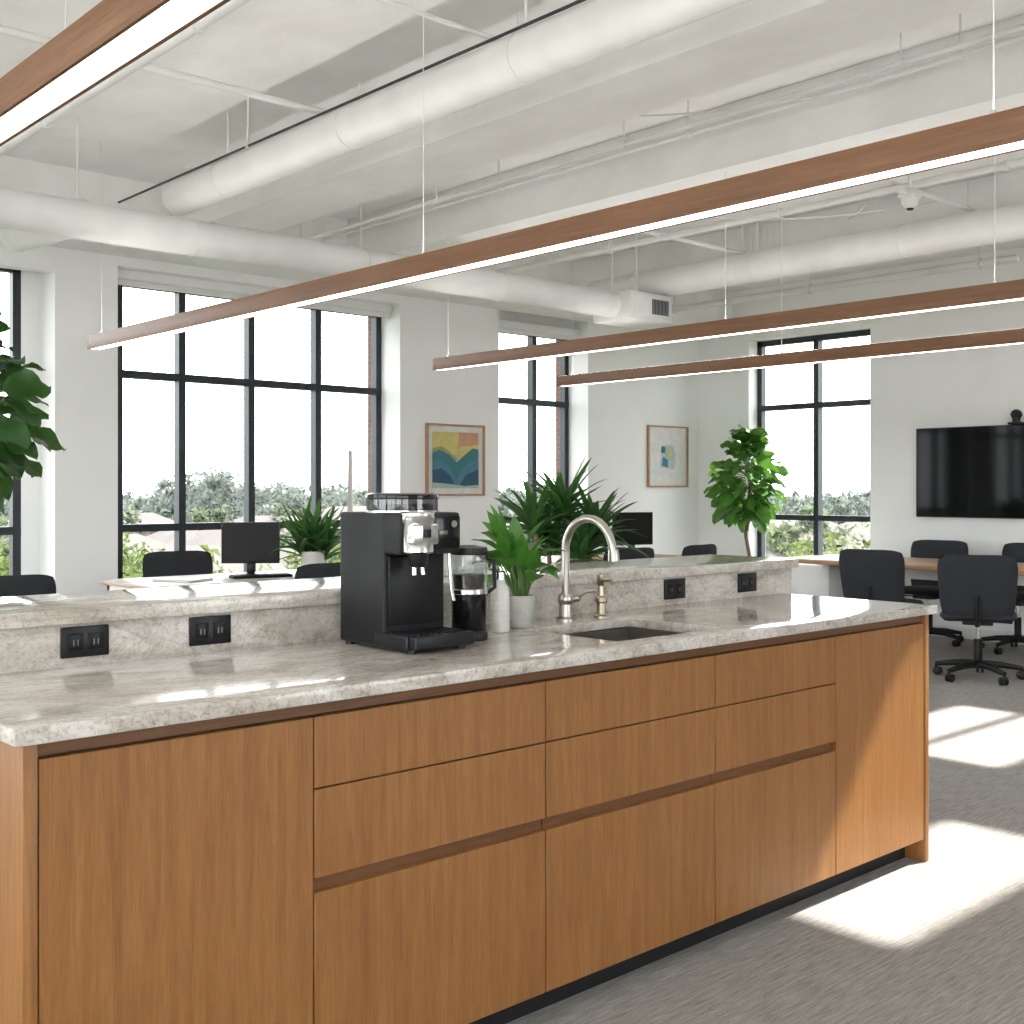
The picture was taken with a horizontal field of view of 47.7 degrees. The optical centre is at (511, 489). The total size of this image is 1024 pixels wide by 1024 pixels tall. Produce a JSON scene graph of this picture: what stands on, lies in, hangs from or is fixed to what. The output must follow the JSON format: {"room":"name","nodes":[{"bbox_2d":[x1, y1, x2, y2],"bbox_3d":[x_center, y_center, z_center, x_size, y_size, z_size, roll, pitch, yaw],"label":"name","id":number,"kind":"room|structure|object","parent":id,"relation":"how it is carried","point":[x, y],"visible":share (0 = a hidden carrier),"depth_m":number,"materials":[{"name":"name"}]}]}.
{"room":"open-plan office","nodes":[
{"label":"open-plan office","id":0,"kind":"room"},
{"bbox_2d":[21,247,697,593],"bbox_3d":[-2.872,-0.380,8.363,13.400,3.400,0.440,0,0,-42],"label":"wall","id":1,"kind":"structure","parent":0,"point":[69,514],"depth_m":9.96,"materials":[{"name":"paint"}]},
{"bbox_2d":[0,268,20,574],"bbox_3d":[-4.049,-0.325,7.324,1.860,2.450,0.205,0,0,-42],"label":"window","id":2,"kind":"structure","parent":1,"relation":"in","point":[14,529],"depth_m":7.95,"materials":[{"name":"black metal"}]},
{"bbox_2d":[118,285,381,578],"bbox_3d":[-1.988,-0.325,9.197,2.370,2.450,0.205,0,0,-42],"label":"window","id":3,"kind":"structure","parent":1,"relation":"in","point":[179,377],"depth_m":9.15,"materials":[{"name":"black metal"}]},
{"bbox_2d":[118,268,274,298],"bbox_3d":[-2.365,-1.521,8.716,1.267,0.117,0.080,0,0,-42],"label":"roller blind","id":4,"kind":"object","parent":3,"relation":"attached to","point":[139,279],"depth_m":8.62,"materials":[{"name":"white fabric"}]},
{"bbox_2d":[302,298,391,317],"bbox_3d":[-1.381,-1.521,9.610,0.881,0.117,0.080,0,0,-42],"label":"roller blind","id":5,"kind":"object","parent":3,"relation":"attached to","point":[343,305],"depth_m":9.64,"materials":[{"name":"white fabric"}]},
{"bbox_2d":[425,423,484,495],"bbox_3d":[-0.496,-0.263,10.205,0.661,0.630,0.030,0,0,-42],"label":"framed art","id":6,"kind":"object","parent":1,"relation":"attached to","point":[454,453],"visible":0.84,"depth_m":10.19,"materials":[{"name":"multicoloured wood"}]},
{"bbox_2d":[499,332,568,548],"bbox_3d":[0.162,-0.325,11.151,1.140,2.450,0.205,0,0,-42],"label":"window","id":7,"kind":"structure","parent":1,"relation":"in","point":[531,401],"depth_m":11.26,"materials":[{"name":"black metal"}]},
{"bbox_2d":[499,319,579,339],"bbox_3d":[0.220,-1.528,11.065,1.150,0.115,0.080,0,0,-42],"label":"roller blind","id":8,"kind":"object","parent":7,"relation":"attached to","point":[507,326],"visible":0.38,"depth_m":11.05,"materials":[{"name":"white fabric"}]},
{"bbox_2d":[647,425,688,486],"bbox_3d":[1.637,-0.350,12.144,0.640,0.640,0.030,0,0,-42],"label":"framed art","id":9,"kind":"object","parent":1,"relation":"attached to","point":[667,446],"visible":1,"depth_m":12.14,"materials":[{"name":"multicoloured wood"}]},
{"bbox_2d":[0,0,1023,329],"bbox_3d":[1.208,-1.780,3.800,12.900,0.600,12.000,0,0,-42],"label":"ceiling","id":10,"kind":"structure","parent":0,"point":[753,39],"depth_m":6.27,"materials":[{"name":"white paint"}]},
{"bbox_2d":[0,117,89,251],"bbox_3d":[-2.738,-1.750,6.809,0.212,0.660,1.052,0,0,-42],"label":"air duct","id":11,"kind":"object","parent":10,"relation":"hanging from","point":[13,240],"visible":0.3,"depth_m":6.85,"materials":[{"name":"white metal"}]},
{"bbox_2d":[0,0,230,146],"bbox_3d":[-1.724,-1.462,3.298,0.085,1.235,6.400,0,0,-42],"label":"linear pendant light","id":12,"kind":"object","parent":10,"relation":"hanging from","point":[112,35],"visible":1,"depth_m":2.29,"materials":[{"name":"brown wood"}]},
{"bbox_2d":[0,0,250,154],"bbox_3d":[0.303,-1.874,2.640,0.066,0.411,11.300,0,0,-42],"label":"pipe","id":13,"kind":"object","parent":10,"relation":"hanging from","point":[201,26],"visible":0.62,"depth_m":4.63,"materials":[{"name":"white metal"}]},
{"bbox_2d":[0,0,359,115],"bbox_3d":[-3.030,-1.967,3.868,6.520,0.226,0.054,0,0,-42],"label":"pipe","id":14,"kind":"object","parent":10,"relation":"hanging from","point":[5,30],"visible":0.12,"depth_m":5.31,"materials":[{"name":"white metal"}]},
{"bbox_2d":[0,187,620,316],"bbox_3d":[-2.772,-1.721,5.926,9.670,0.718,0.216,0,0,-42],"label":"air duct","id":15,"kind":"object","parent":10,"relation":"hanging from","point":[20,210],"visible":0.91,"depth_m":6.91,"materials":[{"name":"white metal"}]},
{"bbox_2d":[118,0,586,202],"bbox_3d":[1.211,-1.933,3.195,0.021,0.295,10.900,0,0,-42],"label":"conduit pipe","id":16,"kind":"object","parent":10,"relation":"attached to","point":[574,3],"visible":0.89,"depth_m":5.25,"materials":[{"name":"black metal"}]},
{"bbox_2d":[374,0,518,41],"bbox_3d":[-2.222,-1.991,2.980,6.520,0.177,0.036,0,0,-42],"label":"conduit pipe","id":17,"kind":"object","parent":10,"relation":"attached to","point":[391,3],"visible":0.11,"depth_m":4.72,"materials":[{"name":"white metal"}]},
{"bbox_2d":[162,0,750,215],"bbox_3d":[1.485,-1.843,3.005,0.206,0.473,10.250,0,0,-42],"label":"air duct","id":18,"kind":"object","parent":10,"relation":"hanging from","point":[591,30],"visible":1,"depth_m":4.81,"materials":[{"name":"white metal"}]},
{"bbox_2d":[87,0,1023,349],"bbox_3d":[-0.346,-1.462,4.591,0.085,1.235,6.460,0,0,-42],"label":"linear pendant light","id":19,"kind":"object","parent":10,"relation":"hanging from","point":[995,133],"visible":0.99,"depth_m":3.70,"materials":[{"name":"brown wood"}]},
{"bbox_2d":[593,234,671,328],"bbox_3d":[0.982,-1.710,9.319,0.510,0.740,0.428,0,0,-42],"label":"ceiling vent","id":20,"kind":"object","parent":10,"relation":"in","point":[638,309],"visible":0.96,"depth_m":9.19,"materials":[{"name":"white metal"}]},
{"bbox_2d":[300,24,1023,239],"bbox_3d":[2.005,-1.891,4.187,0.036,0.377,11.300,0,0,-42],"label":"conduit pipe","id":21,"kind":"object","parent":10,"relation":"attached to","point":[900,63],"visible":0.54,"depth_m":5.36,"materials":[{"name":"white metal"}]},
{"bbox_2d":[321,14,1023,240],"bbox_3d":[2.375,-1.971,4.524,0.036,0.217,11.300,0,0,-42],"label":"conduit pipe","id":22,"kind":"object","parent":10,"relation":"attached to","point":[960,54],"visible":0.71,"depth_m":5.96,"materials":[{"name":"white metal"}]},
{"bbox_2d":[643,224,747,253],"bbox_3d":[1.185,-1.939,8.375,2.020,0.283,0.048,0,0,-42],"label":"conduit pipe","id":23,"kind":"object","parent":10,"relation":"attached to","point":[654,233],"visible":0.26,"depth_m":8.59,"materials":[{"name":"white metal"}]},
{"bbox_2d":[433,104,1023,370],"bbox_3d":[0.992,-1.462,6.524,0.085,1.235,4.520,0,0,-42],"label":"linear pendant light","id":24,"kind":"object","parent":10,"relation":"hanging from","point":[996,292],"visible":0.91,"depth_m":6.14,"materials":[{"name":"brown wood"}]},
{"bbox_2d":[494,153,1023,272],"bbox_3d":[1.332,-1.924,7.976,0.066,0.311,4.812,0,0,-42],"label":"pipe","id":25,"kind":"object","parent":10,"relation":"hanging from","point":[1008,164],"visible":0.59,"depth_m":7.49,"materials":[{"name":"white metal"}]},
{"bbox_2d":[637,64,938,116],"bbox_3d":[1.042,-1.920,5.677,0.989,0.128,1.805,0,0,-42],"label":"cable","id":26,"kind":"object","parent":10,"relation":"attached to","point":[809,97],"depth_m":5.67,"materials":[{"name":"white plastic"}]},
{"bbox_2d":[557,202,1023,386],"bbox_3d":[1.789,-1.462,7.937,0.085,1.235,4.140,0,0,-42],"label":"linear pendant light","id":27,"kind":"object","parent":10,"relation":"hanging from","point":[1011,336],"visible":0.93,"depth_m":7.72,"materials":[{"name":"brown wood"}]},
{"bbox_2d":[586,202,1023,295],"bbox_3d":[2.097,-1.821,8.427,0.236,0.518,4.150,0,0,-42],"label":"air duct","id":28,"kind":"object","parent":10,"relation":"hanging from","point":[971,229],"visible":0.82,"depth_m":8.10,"materials":[{"name":"white metal"}]},
{"bbox_2d":[708,201,938,219],"bbox_3d":[1.548,-1.949,7.961,2.007,0.190,1.907,0,0,-42],"label":"cable","id":29,"kind":"object","parent":10,"relation":"attached to","point":[932,201],"depth_m":7.94,"materials":[{"name":"white plastic"}]},
{"bbox_2d":[672,247,1019,313],"bbox_3d":[2.580,-1.884,9.947,0.090,0.393,3.550,0,0,-42],"label":"conduit pipe","id":30,"kind":"object","parent":10,"relation":"attached to","point":[979,263],"visible":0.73,"depth_m":9.62,"materials":[{"name":"white metal"}]},
{"bbox_2d":[848,181,880,218],"bbox_3d":[2.254,-1.920,7.184,2.006,0.129,1.608,0,0,-42],"label":"cable","id":31,"kind":"object","parent":10,"relation":"attached to","point":[879,181],"depth_m":7.63,"materials":[{"name":"white plastic"}]},
{"bbox_2d":[896,174,921,210],"bbox_3d":[2.251,-1.839,6.600,0.170,0.482,0.100,0,0,-42],"label":"ceiling sensor","id":32,"kind":"object","parent":10,"relation":"attached to","point":[910,196],"depth_m":6.59,"materials":[{"name":"white plastic"}]},
{"bbox_2d":[881,178,976,211],"bbox_3d":[2.396,-1.950,7.043,2.020,0.260,0.042,0,0,-42],"label":"conduit pipe","id":33,"kind":"object","parent":10,"relation":"attached to","point":[967,208],"visible":0.34,"depth_m":7.35,"materials":[{"name":"white metal"}]},
{"bbox_2d":[506,635,1023,1023],"bbox_3d":[1.235,1.380,3.920,13.500,0.120,12.540,0,0,-42],"label":"floor","id":34,"kind":"structure","parent":0,"point":[940,939],"depth_m":3.43,"materials":[{"name":"carpet"}]},
{"bbox_2d":[0,574,55,596],"bbox_3d":[-2.761,0.880,6.195,0.615,0.878,0.589,0,0,-34],"label":"office chair","id":35,"kind":"object","parent":34,"relation":"on","point":[31,584],"visible":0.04,"depth_m":6.02,"materials":[{"name":"fabric"}]},
{"bbox_2d":[0,310,66,515],"bbox_3d":[-2.195,0.287,4.513,0.791,2.066,0.837,0,0,-42],"label":"fiddle leaf fig","id":36,"kind":"object","parent":34,"relation":"on","point":[21,385],"visible":0.97,"depth_m":4.50,"materials":[{"name":"plant"}]},
{"bbox_2d":[142,550,212,576],"bbox_3d":[-2.275,0.880,8.147,0.615,0.878,0.589,0,0,-34],"label":"office chair","id":37,"kind":"object","parent":34,"relation":"on","point":[194,562],"visible":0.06,"depth_m":8.35,"materials":[{"name":"fabric"}]},
{"bbox_2d":[100,569,296,590],"bbox_3d":[-1.679,0.949,7.832,1.950,0.742,0.750,0,0,-42],"label":"office desk","id":38,"kind":"object","parent":34,"relation":"on","point":[221,578],"visible":0.16,"depth_m":7.40,"materials":[{"name":"brown wood"}]},
{"bbox_2d":[152,577,212,582],"bbox_3d":[-2.091,0.570,7.356,0.316,0.016,0.242,0,0,26],"label":"paper stack","id":39,"kind":"object","parent":38,"relation":"on","point":[167,579],"visible":1,"depth_m":7.29,"materials":[{"name":"white paper"}]},
{"bbox_2d":[221,522,279,574],"bbox_3d":[-1.778,0.398,7.887,0.390,0.360,0.170,0,0,-4],"label":"computer monitor","id":40,"kind":"object","parent":38,"relation":"on","point":[251,543],"visible":0.84,"depth_m":7.86,"materials":[{"name":"black plastic"}]},
{"bbox_2d":[229,573,292,578],"bbox_3d":[-1.660,0.567,7.654,0.400,0.022,0.120,0,0,-30],"label":"keyboard","id":41,"kind":"object","parent":38,"relation":"on","point":[265,575],"visible":1,"depth_m":7.61,"materials":[{"name":"black plastic"}]},
{"bbox_2d":[266,494,350,565],"bbox_3d":[-1.401,0.302,8.121,0.885,0.552,0.767,0,0,-1],"label":"plant","id":42,"kind":"object","parent":38,"relation":"on","point":[314,539],"visible":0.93,"depth_m":8.03,"materials":[{"name":"green plant"}]},
{"bbox_2d":[294,562,340,578],"bbox_3d":[-1.286,0.880,7.212,0.589,0.878,0.615,0,0,43],"label":"office chair","id":43,"kind":"object","parent":34,"relation":"on","point":[318,570],"visible":0.02,"depth_m":6.94,"materials":[{"name":"fabric"}]},
{"bbox_2d":[0,554,937,1023],"bbox_3d":[0.000,0.797,3.460,3.275,1.045,1.060,0,0,-42],"label":"kitchen island","id":44,"kind":"object","parent":34,"relation":"on","point":[285,821],"visible":0.98,"depth_m":2.72,"materials":[{"name":"brown wood"}]},
{"bbox_2d":[60,624,108,658],"bbox_3d":[-0.998,0.354,2.708,0.114,0.072,0.011,0,0,-42],"label":"power outlet","id":45,"kind":"object","parent":44,"relation":"attached to","point":[92,640],"visible":1,"depth_m":2.70,"materials":[{"name":"black plastic"}]},
{"bbox_2d":[189,614,230,645],"bbox_3d":[-0.761,0.354,2.923,0.114,0.072,0.011,0,0,-42],"label":"power outlet","id":46,"kind":"object","parent":44,"relation":"attached to","point":[204,630],"visible":1,"depth_m":2.92,"materials":[{"name":"black plastic"}]},
{"bbox_2d":[341,493,473,654],"bbox_3d":[-0.277,0.209,3.040,0.204,0.402,0.328,0,0,-42],"label":"coffee machine","id":47,"kind":"object","parent":44,"relation":"on","point":[393,550],"visible":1,"depth_m":2.98,"materials":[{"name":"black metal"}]},
{"bbox_2d":[451,545,496,641],"bbox_3d":[-0.109,0.280,3.169,0.121,0.258,0.104,0,0,8],"label":"coffee grinder","id":48,"kind":"object","parent":44,"relation":"on","point":[468,612],"visible":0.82,"depth_m":3.13,"materials":[{"name":"black plastic"}]},
{"bbox_2d":[490,570,509,632],"bbox_3d":[-0.035,0.321,3.346,0.058,0.176,0.058,0,0,-17],"label":"ceramic bottle","id":49,"kind":"object","parent":44,"relation":"on","point":[500,596],"visible":0.92,"depth_m":3.32,"materials":[{"name":"white ceramic"}]},
{"bbox_2d":[472,504,565,627],"bbox_3d":[0.022,0.224,3.431,0.291,0.371,0.287,0,0,-1],"label":"potted plant","id":50,"kind":"object","parent":44,"relation":"on","point":[520,559],"visible":0.96,"depth_m":3.42,"materials":[{"name":"plant"}]},
{"bbox_2d":[556,514,619,620],"bbox_3d":[0.247,0.243,3.587,0.095,0.334,0.254,0,0,-42],"label":"faucet","id":51,"kind":"object","parent":44,"relation":"on","point":[566,599],"visible":1,"depth_m":3.63,"materials":[{"name":"silver metal"}]},
{"bbox_2d":[594,572,615,617],"bbox_3d":[0.301,0.338,3.727,0.048,0.145,0.087,0,0,-42],"label":"soap dispenser","id":52,"kind":"object","parent":44,"relation":"on","point":[600,599],"visible":1,"depth_m":3.73,"materials":[{"name":"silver metal"}]},
{"bbox_2d":[565,627,678,641],"bbox_3d":[0.329,0.533,3.429,0.472,0.184,0.380,0,0,-42],"label":"sink","id":53,"kind":"object","parent":44,"relation":"in","point":[626,633],"visible":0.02,"depth_m":3.67,"materials":[{"name":"metal"}]},
{"bbox_2d":[664,578,684,599],"bbox_3d":[0.584,0.354,4.145,0.114,0.072,0.011,0,0,-42],"label":"power outlet","id":54,"kind":"object","parent":44,"relation":"attached to","point":[673,588],"visible":1,"depth_m":4.14,"materials":[{"name":"black plastic"}]},
{"bbox_2d":[738,572,756,592],"bbox_3d":[0.902,0.354,4.434,0.114,0.072,0.011,0,0,-42],"label":"power outlet","id":55,"kind":"object","parent":44,"relation":"attached to","point":[747,582],"visible":1,"depth_m":4.43,"materials":[{"name":"black plastic"}]},
{"bbox_2d":[479,457,649,563],"bbox_3d":[0.364,0.537,8.068,1.194,1.567,1.000,0,0,-4],"label":"dracaena","id":56,"kind":"object","parent":34,"relation":"on","point":[582,545],"visible":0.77,"depth_m":7.93,"materials":[{"name":"green plant"}]},
{"bbox_2d":[482,553,681,567],"bbox_3d":[0.650,0.949,9.915,1.700,0.742,0.800,0,0,-42],"label":"office desk","id":57,"kind":"object","parent":34,"relation":"on","point":[557,557],"visible":0.06,"depth_m":9.92,"materials":[{"name":"brown wood"}]},
{"bbox_2d":[565,525,607,556],"bbox_3d":[0.639,0.393,10.050,0.400,0.370,0.170,0,0,18],"label":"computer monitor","id":58,"kind":"object","parent":57,"relation":"on","point":[565,525],"visible":0.12,"depth_m":9.98,"materials":[{"name":"black plastic"}]},
{"bbox_2d":[612,512,652,547],"bbox_3d":[1.066,0.388,10.312,0.400,0.380,0.170,0,0,-22],"label":"computer monitor","id":59,"kind":"object","parent":57,"relation":"on","point":[643,524],"visible":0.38,"depth_m":10.30,"materials":[{"name":"black plastic"}]},
{"bbox_2d":[603,547,653,560],"bbox_3d":[0.766,0.880,9.050,0.615,0.878,0.589,0,0,-34],"label":"office chair","id":60,"kind":"object","parent":34,"relation":"on","point":[624,554],"visible":0.02,"depth_m":8.81,"materials":[{"name":"fabric"}]},
{"bbox_2d":[682,544,716,555],"bbox_3d":[1.345,0.880,9.550,0.589,0.878,0.615,0,0,42],"label":"office chair","id":61,"kind":"object","parent":34,"relation":"on","point":[706,549],"visible":0.03,"depth_m":9.31,"materials":[{"name":"fabric"}]},
{"bbox_2d":[703,423,788,555],"bbox_3d":[2.309,0.335,11.329,0.795,1.970,0.824,0,0,-42],"label":"fiddle leaf fig","id":62,"kind":"object","parent":34,"relation":"on","point":[731,505],"visible":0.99,"depth_m":11.26,"materials":[{"name":"plant"}]},
{"bbox_2d":[792,564,822,595],"bbox_3d":[3.105,1.010,10.897,0.466,0.620,0.850,0,0,-42],"label":"credenza","id":63,"kind":"object","parent":34,"relation":"on","point":[807,579],"visible":0.03,"depth_m":10.90,"materials":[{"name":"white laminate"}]},
{"bbox_2d":[839,549,923,603],"bbox_3d":[2.826,0.880,8.787,0.615,0.878,0.589,0,0,42],"label":"office chair","id":64,"kind":"object","parent":34,"relation":"on","point":[879,575],"visible":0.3,"depth_m":8.56,"materials":[{"name":"fabric"}]},
{"bbox_2d":[783,554,1023,597],"bbox_3d":[3.745,0.948,8.844,0.880,0.745,3.450,0,0,-42],"label":"conference table","id":65,"kind":"object","parent":34,"relation":"on","point":[915,568],"visible":0.21,"depth_m":9.58,"materials":[{"name":"brown wood"}]},
{"bbox_2d":[905,540,967,646],"bbox_3d":[3.591,0.880,9.993,0.615,0.878,0.589,0,0,43],"label":"office chair","id":66,"kind":"object","parent":34,"relation":"on","point":[920,589],"visible":0.49,"depth_m":10.05,"materials":[{"name":"fabric"}]},
{"bbox_2d":[933,554,1023,685],"bbox_3d":[3.270,0.880,8.118,0.615,0.878,0.589,0,0,24],"label":"office chair","id":67,"kind":"object","parent":34,"relation":"on","point":[978,591],"visible":1,"depth_m":7.89,"materials":[{"name":"fabric"}]},
{"bbox_2d":[981,543,1023,654],"bbox_3d":[4.114,0.880,9.447,0.589,0.878,0.615,0,0,-37],"label":"office chair","id":68,"kind":"object","parent":34,"relation":"on","point":[1015,550],"visible":0.53,"depth_m":9.48,"materials":[{"name":"fabric"}]},
{"bbox_2d":[698,247,1023,632],"bbox_3d":[6.045,-0.380,8.292,0.300,3.400,12.540,0,0,-42],"label":"wall","id":69,"kind":"structure","parent":0,"point":[979,386],"depth_m":10.73,"materials":[{"name":"paint"}]},
{"bbox_2d":[757,329,869,556],"bbox_3d":[3.018,-0.325,11.581,0.205,2.450,1.400,0,0,-42],"label":"window","id":70,"kind":"structure","parent":69,"relation":"in","point":[818,404],"depth_m":11.61,"materials":[{"name":"black metal"}]},
{"bbox_2d":[916,424,1023,518],"bbox_3d":[4.196,-0.158,10.060,0.057,0.805,1.445,0,0,-42],"label":"tv","id":71,"kind":"object","parent":69,"relation":"attached to","point":[971,471],"visible":1,"depth_m":10.19,"materials":[{"name":"black plastic"}]},
{"bbox_2d":[1008,409,1023,424],"bbox_3d":[4.306,-0.625,9.887,0.077,0.129,0.120,0,0,-42],"label":"camera","id":72,"kind":"object","parent":71,"relation":"on","point":[1016,414],"visible":1,"depth_m":9.86,"materials":[{"name":"black plastic"}]},
{"bbox_2d":[932,624,1023,644],"bbox_3d":[6.014,1.270,8.094,0.012,0.100,11.888,0,0,-42],"label":"baseboard","id":73,"kind":"structure","parent":69,"relation":"attached to","point":[967,633],"depth_m":10.23,"materials":[{"name":"white laminate"}]},
{"label":"outside","id":74,"kind":"structure","parent":0,"visible":0},
{"bbox_2d":[125,497,847,512],"bbox_3d":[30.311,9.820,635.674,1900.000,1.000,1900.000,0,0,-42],"label":"ground","id":75,"kind":"structure","parent":74,"point":[134,497],"depth_m":1027.89,"materials":[{"name":"green plant"}]},
{"bbox_2d":[0,465,869,565],"bbox_3d":[7.540,3.564,271.687,352.415,16.149,348.099,0,0,-42],"label":"tree line","id":76,"kind":"object","parent":75,"relation":"on","point":[220,495],"visible":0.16,"depth_m":217.15,"materials":[{"name":"green plant"}]},
{"bbox_2d":[0,451,869,572],"bbox_3d":[4.341,3.220,122.951,138.035,12.200,136.191,0,0,-42],"label":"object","id":77,"kind":"structure","parent":75,"relation":"on","point":[212,538],"depth_m":98.45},
{"bbox_2d":[0,515,869,578],"bbox_3d":[-0.315,5.279,52.193,76.208,8.094,45.870,0,0,6],"label":"trees","id":78,"kind":"object","parent":75,"relation":"on","point":[133,570],"visible":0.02,"depth_m":60.66,"materials":[{"name":"green plant"}]}
]}

